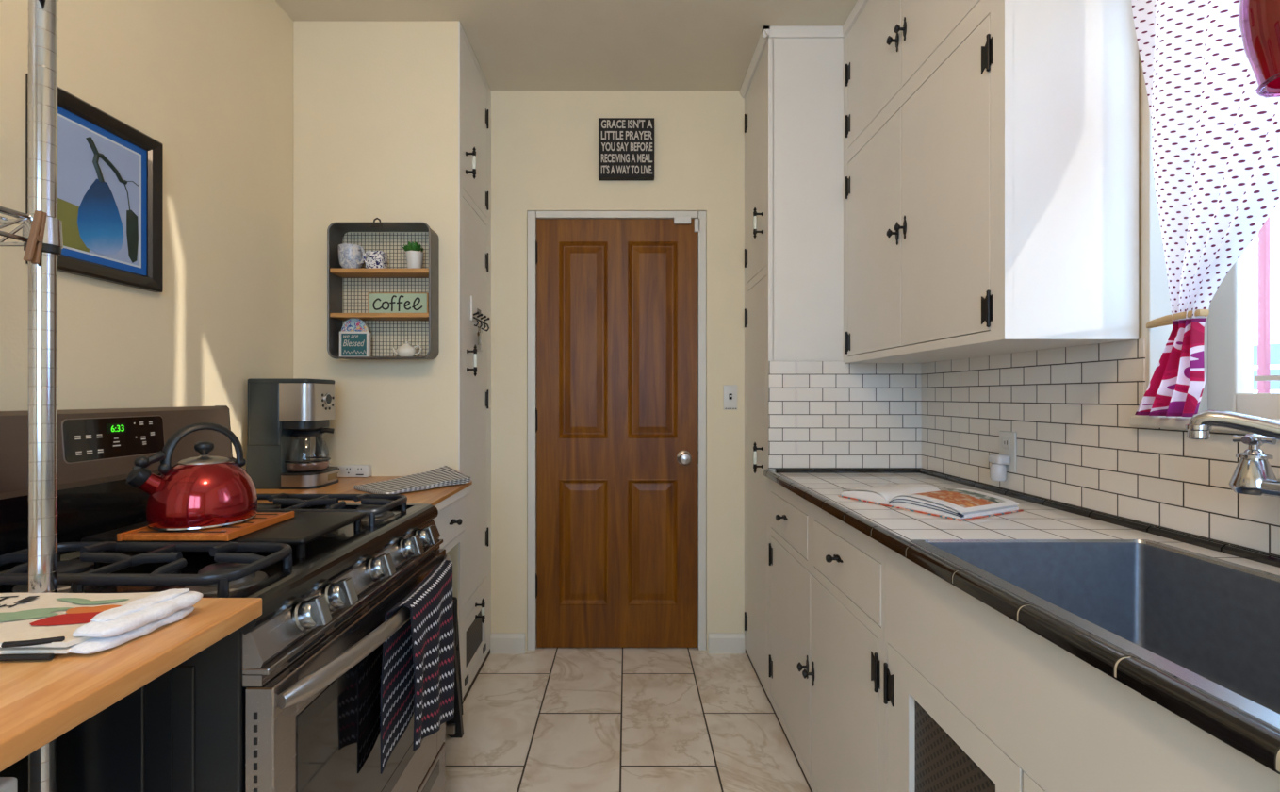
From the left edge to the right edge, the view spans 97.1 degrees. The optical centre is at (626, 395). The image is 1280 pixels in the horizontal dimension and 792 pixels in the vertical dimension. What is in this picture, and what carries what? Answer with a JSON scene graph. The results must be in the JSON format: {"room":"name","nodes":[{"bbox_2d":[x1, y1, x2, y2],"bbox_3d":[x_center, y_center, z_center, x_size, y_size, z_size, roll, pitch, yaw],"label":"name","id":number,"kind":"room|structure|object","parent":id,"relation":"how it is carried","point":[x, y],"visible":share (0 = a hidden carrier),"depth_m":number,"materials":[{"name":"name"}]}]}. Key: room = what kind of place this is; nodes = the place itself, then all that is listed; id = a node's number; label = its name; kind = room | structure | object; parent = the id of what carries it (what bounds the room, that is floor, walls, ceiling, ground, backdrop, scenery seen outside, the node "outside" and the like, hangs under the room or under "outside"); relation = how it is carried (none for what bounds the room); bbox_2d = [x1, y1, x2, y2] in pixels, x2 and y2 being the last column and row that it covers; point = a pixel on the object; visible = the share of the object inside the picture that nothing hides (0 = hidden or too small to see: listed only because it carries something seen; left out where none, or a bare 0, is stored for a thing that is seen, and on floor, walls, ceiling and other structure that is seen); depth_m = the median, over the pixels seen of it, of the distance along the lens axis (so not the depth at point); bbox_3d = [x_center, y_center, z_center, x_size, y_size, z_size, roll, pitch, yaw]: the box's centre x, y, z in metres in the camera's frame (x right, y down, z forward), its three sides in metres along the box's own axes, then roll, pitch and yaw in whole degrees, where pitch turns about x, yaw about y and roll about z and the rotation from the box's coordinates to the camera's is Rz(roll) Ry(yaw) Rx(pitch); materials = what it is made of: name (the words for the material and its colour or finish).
{"room":"kitchen","nodes":[
{"label":"kitchen","id":0,"kind":"room"},
{"bbox_2d":[0,0,293,470],"bbox_3d":[-1.329,-0.116,0.375,0.120,2.620,3.750,0,0,0],"label":"wall","id":1,"kind":"structure","parent":0,"point":[210,81],"depth_m":1.62,"materials":[{"name":"beige paint"}]},
{"bbox_2d":[25,73,163,292],"bbox_3d":[-1.256,-0.479,1.358,0.023,0.401,0.330,0,0,0],"label":"picture","id":2,"kind":"object","parent":1,"relation":"attached to","point":[110,172],"visible":0.9,"depth_m":1.37},
{"bbox_2d":[57,113,141,267],"bbox_3d":[-1.261,-0.479,1.358,0.011,0.295,0.224,0,0,0],"label":"painting","id":3,"kind":"object","parent":2,"relation":"attached to","point":[99,172],"depth_m":1.35},
{"bbox_2d":[293,20,458,615],"bbox_3d":[-0.954,-0.116,2.180,0.630,2.620,0.060,0,0,0],"label":"wall","id":4,"kind":"structure","parent":0,"point":[375,103],"depth_m":2.15,"materials":[{"name":"beige paint"}]},
{"bbox_2d":[327,217,439,359],"bbox_3d":[-0.898,-0.391,2.096,0.376,0.512,0.103,0,0,0],"label":"wall shelf","id":5,"kind":"object","parent":4,"relation":"attached to","point":[336,231],"visible":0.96,"depth_m":2.09,"materials":[{"name":"metal"}]},
{"bbox_2d":[338,243,364,268],"bbox_3d":[-1.009,-0.508,2.095,0.112,0.088,0.086,0,0,0],"label":"mug","id":6,"kind":"object","parent":5,"relation":"on","point":[350,255],"visible":0.88,"depth_m":2.06,"materials":[{"name":"ceramic"}]},
{"bbox_2d":[339,318,370,356],"bbox_3d":[-1.006,-0.215,2.093,0.108,0.144,0.018,0,0,0],"label":"sign","id":7,"kind":"object","parent":5,"relation":"on","point":[354,336],"visible":0.99,"depth_m":2.09,"materials":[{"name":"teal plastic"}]},
{"bbox_2d":[362,250,387,268],"bbox_3d":[-0.931,-0.500,2.093,0.062,0.071,0.078,0,0,0],"label":"mug","id":8,"kind":"object","parent":5,"relation":"on","point":[373,259],"visible":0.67,"depth_m":2.08,"materials":[{"name":"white ceramic"}]},
{"bbox_2d":[367,292,428,312],"bbox_3d":[-0.850,-0.343,2.108,0.224,0.082,0.021,0,0,0],"label":"coffee sign","id":9,"kind":"object","parent":5,"relation":"on","point":[377,302],"visible":0.94,"depth_m":2.10,"materials":[{"name":"green wood"}]},
{"bbox_2d":[392,341,422,356],"bbox_3d":[-0.812,-0.173,2.092,0.112,0.061,0.050,0,0,0],"label":"teapot","id":10,"kind":"object","parent":5,"relation":"on","point":[406,349],"visible":0.88,"depth_m":2.08,"materials":[{"name":"beige ceramic"}]},
{"bbox_2d":[402,241,424,268],"bbox_3d":[-0.789,-0.520,2.096,0.080,0.111,0.078,0,0,0],"label":"potted plant","id":11,"kind":"object","parent":5,"relation":"on","point":[414,256],"visible":0.95,"depth_m":2.07,"materials":[{"name":"green plant"}]},
{"bbox_2d":[275,0,857,90],"bbox_3d":[-0.200,-1.451,0.622,3.400,0.050,4.444,0,0,0],"label":"ceiling","id":12,"kind":"structure","parent":0,"point":[516,44],"depth_m":2.21,"materials":[{"name":"paint"}]},
{"bbox_2d":[1238,0,1279,97],"bbox_3d":[0.872,-0.914,0.720,0.126,1.020,0.126,0,0,27],"label":"pendant lamp","id":13,"kind":"object","parent":12,"relation":"hanging from","point":[1258,20],"visible":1,"depth_m":0.74,"materials":[{"name":"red glass"}]},
{"bbox_2d":[491,90,745,651],"bbox_3d":[0.025,-0.116,2.704,2.650,2.620,0.120,0,0,0],"label":"wall","id":14,"kind":"structure","parent":0,"point":[545,143],"depth_m":2.64,"materials":[{"name":"beige paint"}]},
{"bbox_2d":[490,632,525,653],"bbox_3d":[-0.554,1.151,2.635,0.160,0.086,0.018,0,0,0],"label":"baseboard","id":15,"kind":"structure","parent":14,"relation":"attached to","point":[500,642],"depth_m":2.63,"materials":[{"name":"paint"}]},
{"bbox_2d":[535,218,698,647],"bbox_3d":[-0.049,0.176,2.654,0.787,2.023,0.104,0,0,0],"label":"door","id":16,"kind":"structure","parent":14,"relation":"in","point":[616,407],"depth_m":2.67,"materials":[{"name":"brown wood"}]},
{"bbox_2d":[673,215,690,224],"bbox_3d":[0.262,-0.826,2.658,0.080,0.034,0.020,0,0,0],"label":"sensor","id":17,"kind":"object","parent":16,"relation":"attached to","point":[678,220],"visible":1,"depth_m":2.65,"materials":[{"name":"white plastic"}]},
{"bbox_2d":[527,211,705,650],"bbox_3d":[-0.046,0.163,2.709,0.839,2.063,0.110,0,0,0],"label":"trim","id":18,"kind":"structure","parent":14,"relation":"attached to","point":[533,216],"depth_m":2.65,"materials":[{"name":"paint"}]},
{"bbox_2d":[694,218,699,231],"bbox_3d":[0.332,-0.802,2.662,0.027,0.063,0.015,0,0,0],"label":"sensor","id":19,"kind":"object","parent":18,"relation":"attached to","point":[697,223],"visible":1,"depth_m":2.65,"materials":[{"name":"white plastic"}]},
{"bbox_2d":[598,117,654,180],"bbox_3d":[-0.002,-1.143,2.623,0.257,0.274,0.040,0,0,0],"label":"sign","id":20,"kind":"object","parent":14,"relation":"attached to","point":[626,145],"visible":1,"depth_m":2.60,"materials":[{"name":"black wood"}]},
{"bbox_2d":[707,632,744,653],"bbox_3d":[0.465,1.151,2.635,0.168,0.086,0.018,0,0,0],"label":"baseboard","id":21,"kind":"structure","parent":14,"relation":"attached to","point":[717,642],"depth_m":2.63,"materials":[{"name":"paint"}]},
{"bbox_2d":[723,384,737,410],"bbox_3d":[0.484,0.006,2.634,0.064,0.115,0.020,0,0,0],"label":"light switch","id":22,"kind":"object","parent":14,"relation":"attached to","point":[730,390],"visible":1,"depth_m":2.64,"materials":[{"name":"white plastic"}]},
{"bbox_2d":[739,0,866,98],"bbox_3d":[0.685,-1.408,1.948,0.315,0.034,1.387,0,0,0],"label":"trim","id":23,"kind":"structure","parent":14,"relation":"attached to","point":[768,31],"depth_m":2.19,"materials":[{"name":"paint"}]},
{"bbox_2d":[443,647,810,791],"bbox_3d":[-0.200,1.219,0.622,3.400,0.050,4.444,0,0,0],"label":"floor","id":24,"kind":"structure","parent":0,"point":[541,719],"depth_m":2.04,"materials":[{"name":"tile"}]},
{"bbox_2d":[0,0,262,791],"bbox_3d":[-0.886,0.179,0.490,0.717,2.030,0.661,0,0,0],"label":"shelving cart","id":25,"kind":"object","parent":24,"relation":"on","point":[41,700],"visible":0.92,"depth_m":0.78,"materials":[{"name":"silver metal"}]},
{"bbox_2d":[0,776,17,791],"bbox_3d":[-0.961,0.600,0.515,0.430,0.268,0.362,0,0,0],"label":"storage box","id":26,"kind":"object","parent":25,"relation":"on","point":[7,783],"visible":1,"depth_m":0.69,"materials":[{"name":"white plastic"}]},
{"bbox_2d":[0,205,63,256],"bbox_3d":[-1.019,-0.226,0.513,0.433,0.052,0.607,0,0,0],"label":"wire shelf","id":27,"kind":"object","parent":25,"relation":"attached to","point":[53,239],"depth_m":0.79,"materials":[{"name":"silver metal"}]},
{"bbox_2d":[23,210,47,263],"bbox_3d":[-0.810,-0.218,0.774,0.012,0.075,0.025,0,0,0],"label":"clothespin","id":28,"kind":"object","parent":25,"relation":"attached to","point":[33,250],"visible":1,"depth_m":0.77,"materials":[{"name":"brown wood"}]},
{"bbox_2d":[0,588,203,660],"bbox_3d":[-0.800,0.274,0.703,0.460,0.038,0.181,0,0,0],"label":"kitchen towel","id":29,"kind":"object","parent":25,"relation":"on","point":[36,626],"visible":1,"depth_m":0.68,"materials":[{"name":"fabric"}]},
{"bbox_2d":[0,595,129,625],"bbox_3d":[-0.759,0.272,0.713,0.271,0.005,0.110,0,0,0],"label":"print","id":30,"kind":"object","parent":29,"relation":"on","point":[14,610],"depth_m":0.72},
{"bbox_2d":[0,597,262,771],"bbox_3d":[-0.886,0.305,0.490,0.717,0.026,0.661,0,0,0],"label":"countertop","id":31,"kind":"structure","parent":25,"relation":"on","point":[41,700],"depth_m":0.60,"materials":[{"name":"brown wood"}]},
{"bbox_2d":[0,405,451,791],"bbox_3d":[-0.807,0.611,1.209,0.716,1.167,0.765,0,0,1],"label":"gas range","id":32,"kind":"object","parent":24,"relation":"on","point":[289,699],"visible":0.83,"depth_m":0.99,"materials":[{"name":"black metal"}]},
{"bbox_2d":[106,422,126,433],"bbox_3d":[-1.121,0.071,1.243,0.002,0.022,0.045,0,0,1],"label":"clock","id":33,"kind":"object","parent":32,"relation":"on","point":[112,428],"depth_m":1.24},
{"bbox_2d":[116,510,294,541],"bbox_3d":[-0.849,0.265,1.162,0.207,0.014,0.212,0,0,0],"label":"trivet","id":34,"kind":"object","parent":32,"relation":"on","point":[261,520],"visible":0.65,"depth_m":1.08,"materials":[{"name":"brown wood"}]},
{"bbox_2d":[125,422,257,531],"bbox_3d":[-0.868,0.156,1.157,0.183,0.204,0.193,0,0,0],"label":"kettle","id":35,"kind":"object","parent":34,"relation":"on","point":[204,491],"visible":1,"depth_m":1.10,"materials":[{"name":"red metal"}]},
{"bbox_2d":[0,503,438,635],"bbox_3d":[-0.813,0.326,1.211,0.555,0.047,0.762,0,0,1],"label":"cooktop","id":36,"kind":"object","parent":32,"relation":"in","point":[285,587],"depth_m":1.03,"materials":[{"name":"black metal"}]},
{"bbox_2d":[380,559,454,773],"bbox_3d":[-0.461,0.622,1.298,0.069,0.394,0.346,0,0,0],"label":"dish towel","id":37,"kind":"object","parent":32,"relation":"hanging from","point":[418,678],"visible":0.98,"depth_m":1.24,"materials":[{"name":"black fabric"}]},
{"bbox_2d":[445,596,463,738],"bbox_3d":[-0.761,0.957,2.035,0.370,0.475,0.148,0,0,0],"label":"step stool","id":38,"kind":"object","parent":24,"relation":"on","point":[454,728],"visible":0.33,"depth_m":1.99,"materials":[{"name":"black plastic"}]},
{"bbox_2d":[458,21,491,701],"bbox_3d":[-0.772,-0.115,2.397,0.355,2.618,0.492,0,0,0],"label":"tall cabinet","id":39,"kind":"object","parent":24,"relation":"on","point":[474,92],"visible":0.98,"depth_m":2.33,"materials":[{"name":"paint"}]},
{"bbox_2d":[256,464,472,510],"bbox_3d":[-0.912,0.300,1.875,0.712,0.081,0.550,0,0,0],"label":"countertop","id":40,"kind":"structure","parent":39,"relation":"attached to","point":[440,497],"depth_m":1.84,"materials":[{"name":"wood"}]},
{"bbox_2d":[246,377,338,489],"bbox_3d":[-1.133,0.123,1.942,0.238,0.362,0.189,0,0,0],"label":"coffee maker","id":41,"kind":"object","parent":40,"relation":"on","point":[284,414],"visible":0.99,"depth_m":1.85,"materials":[{"name":"plastic"}]},
{"bbox_2d":[282,419,329,431],"bbox_3d":[-1.097,0.110,1.940,0.105,0.057,0.160,0,0,0],"label":"basket","id":42,"kind":"object","parent":41,"relation":"on","point":[288,425],"depth_m":1.88,"materials":[{"name":"black plastic"}]},
{"bbox_2d":[353,465,470,493],"bbox_3d":[-0.702,0.281,1.896,0.215,0.049,0.329,0,0,42],"label":"kitchen towel","id":43,"kind":"object","parent":40,"relation":"on","point":[444,475],"visible":0.98,"depth_m":1.88,"materials":[{"name":"fabric"}]},
{"bbox_2d":[433,494,465,553],"bbox_3d":[-0.881,0.423,1.875,0.678,0.162,0.546,0,0,0],"label":"drawer unit","id":44,"kind":"object","parent":40,"relation":"attached to","point":[450,521],"visible":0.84,"depth_m":1.86,"materials":[{"name":"paint"}]},
{"bbox_2d":[470,295,489,331],"bbox_3d":[-0.618,-0.344,2.395,0.032,0.123,0.210,0,0,0],"label":"key rack","id":45,"kind":"object","parent":39,"relation":"attached to","point":[477,307],"visible":1,"depth_m":2.37,"materials":[{"name":"paint"}]},
{"bbox_2d":[476,327,480,344],"bbox_3d":[-0.613,-0.250,2.358,0.010,0.078,0.031,0,0,7],"label":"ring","id":46,"kind":"object","parent":45,"relation":"hanging from","point":[478,333],"visible":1,"depth_m":2.35,"materials":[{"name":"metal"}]},
{"bbox_2d":[479,328,485,350],"bbox_3d":[-0.616,-0.243,2.420,0.006,0.100,0.114,0,0,-6],"label":"tag","id":47,"kind":"object","parent":45,"relation":"hanging from","point":[482,337],"visible":1,"depth_m":2.42,"materials":[{"name":"white plastic"}]},
{"bbox_2d":[744,38,843,703],"bbox_3d":[0.829,-0.115,2.421,0.639,2.618,0.443,0,0,0],"label":"tall cabinet","id":48,"kind":"object","parent":24,"relation":"on","point":[794,99],"visible":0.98,"depth_m":2.20,"materials":[{"name":"paint"}]},
{"bbox_2d":[768,361,921,468],"bbox_3d":[0.850,0.073,2.196,0.600,0.417,0.008,0,0,0],"label":"tile backsplash","id":49,"kind":"structure","parent":48,"relation":"attached to","point":[822,414],"depth_m":2.19,"materials":[{"name":"tile"}]},
{"bbox_2d":[768,477,885,791],"bbox_3d":[0.828,0.752,1.702,0.624,0.884,0.994,0,0,0],"label":"base cabinet","id":50,"kind":"object","parent":24,"relation":"on","point":[827,576],"visible":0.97,"depth_m":1.56,"materials":[{"name":"paint"}]},
{"bbox_2d":[883,545,1279,791],"bbox_3d":[0.841,0.752,0.662,0.598,0.884,1.084,0,0,0],"label":"base cabinet","id":51,"kind":"object","parent":24,"relation":"on","point":[976,699],"visible":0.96,"depth_m":0.82,"materials":[{"name":"paint"}]},
{"bbox_2d":[763,468,1279,773],"bbox_3d":[0.839,0.295,1.126,0.621,0.028,2.132,0,0,0],"label":"countertop","id":52,"kind":"structure","parent":51,"relation":"on","point":[894,528],"depth_m":1.14,"materials":[{"name":"tile"}]},
{"bbox_2d":[837,483,1023,521],"bbox_3d":[0.820,0.277,1.558,0.255,0.037,0.370,0,0,-27],"label":"cookbook","id":53,"kind":"object","parent":52,"relation":"on","point":[961,504],"visible":1,"depth_m":1.46,"materials":[{"name":"paper"}]},
{"bbox_2d":[910,539,1279,730],"bbox_3d":[0.822,0.406,0.744,0.492,0.227,0.827,0,0,0],"label":"sink","id":54,"kind":"object","parent":52,"relation":"in","point":[1212,624],"visible":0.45,"depth_m":1.07,"materials":[{"name":"metal"}]},
{"bbox_2d":[1138,49,1141,338],"bbox_3d":[1.250,-0.116,0.632,0.200,2.620,4.264,0,0,0],"label":"wall","id":55,"kind":"structure","parent":0,"point":[1140,60],"depth_m":1.27,"materials":[{"name":"beige paint"}]},
{"bbox_2d":[843,0,1138,362],"bbox_3d":[0.976,-0.775,1.730,0.332,1.297,0.938,0,0,0],"label":"upper cabinet","id":56,"kind":"object","parent":55,"relation":"attached to","point":[991,147],"visible":1,"depth_m":1.33,"materials":[{"name":"paint"}]},
{"bbox_2d":[999,430,1016,473],"bbox_3d":[1.137,0.166,1.691,0.009,0.120,0.072,0,0,0],"label":"wall outlet","id":57,"kind":"object","parent":55,"relation":"attached to","point":[1007,439],"visible":0.75,"depth_m":1.68,"materials":[{"name":"white plastic"}]},
{"bbox_2d":[988,453,1010,480],"bbox_3d":[1.111,0.213,1.691,0.044,0.079,0.054,0,0,0],"label":"air freshener","id":58,"kind":"object","parent":57,"relation":"attached to","point":[997,468],"visible":1,"depth_m":1.67,"materials":[{"name":"plastic"}]},
{"bbox_2d":[1002,437,1010,448],"bbox_3d":[1.134,0.141,1.691,0.002,0.032,0.030,0,0,0],"label":"socket","id":59,"kind":"object","parent":57,"relation":"attached to","point":[1006,440],"depth_m":1.69,"materials":[{"name":"white plastic"}]},
{"bbox_2d":[921,338,1279,557],"bbox_3d":[1.146,0.077,1.121,0.008,0.410,2.142,0,0,0],"label":"backsplash","id":60,"kind":"structure","parent":55,"relation":"attached to","point":[1069,409],"depth_m":1.40,"materials":[{"name":"tile"}]},
{"bbox_2d":[1129,65,1279,432],"bbox_3d":[1.222,-0.475,0.761,0.209,1.084,1.002,0,0,0],"label":"window","id":61,"kind":"structure","parent":55,"relation":"in","point":[1228,350],"depth_m":1.22,"materials":[{"name":"paint"}]},
{"bbox_2d":[1131,0,1279,416],"bbox_3d":[1.093,-0.463,0.776,0.078,1.007,0.950,0,0,2],"label":"curtain","id":62,"kind":"object","parent":61,"relation":"hanging from","point":[1216,141],"visible":0.96,"depth_m":1.09,"materials":[{"name":"fabric"}]},
{"bbox_2d":[1185,410,1279,497],"bbox_3d":[1.036,0.101,0.805,0.210,0.157,0.339,0,0,0],"label":"faucet","id":63,"kind":"object","parent":55,"relation":"attached to","point":[1254,474],"visible":1,"depth_m":0.93,"materials":[{"name":"silver metal"}]},
{"label":"outside","id":64,"kind":"structure","parent":0,"visible":0},
{"bbox_3d":[5.180,1.744,1.000,7.640,0.100,14.000,0,0,0],"label":"ground","id":65,"kind":"structure","parent":64,"visible":0},
{"bbox_2d":[1257,214,1270,393],"bbox_3d":[2.658,0.469,2.360,0.025,2.450,0.030,0,0,0],"label":"porch post","id":66,"kind":"object","parent":65,"relation":"on","point":[1264,234],"visible":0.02,"depth_m":2.35,"materials":[{"name":"paint"}]},
{"bbox_2d":[1253,343,1279,389],"bbox_3d":[3.650,0.684,1.100,0.100,2.020,5.400,0,0,0],"label":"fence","id":67,"kind":"object","parent":65,"relation":"on","point":[1274,348],"visible":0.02,"depth_m":3.15,"materials":[{"name":"white"}]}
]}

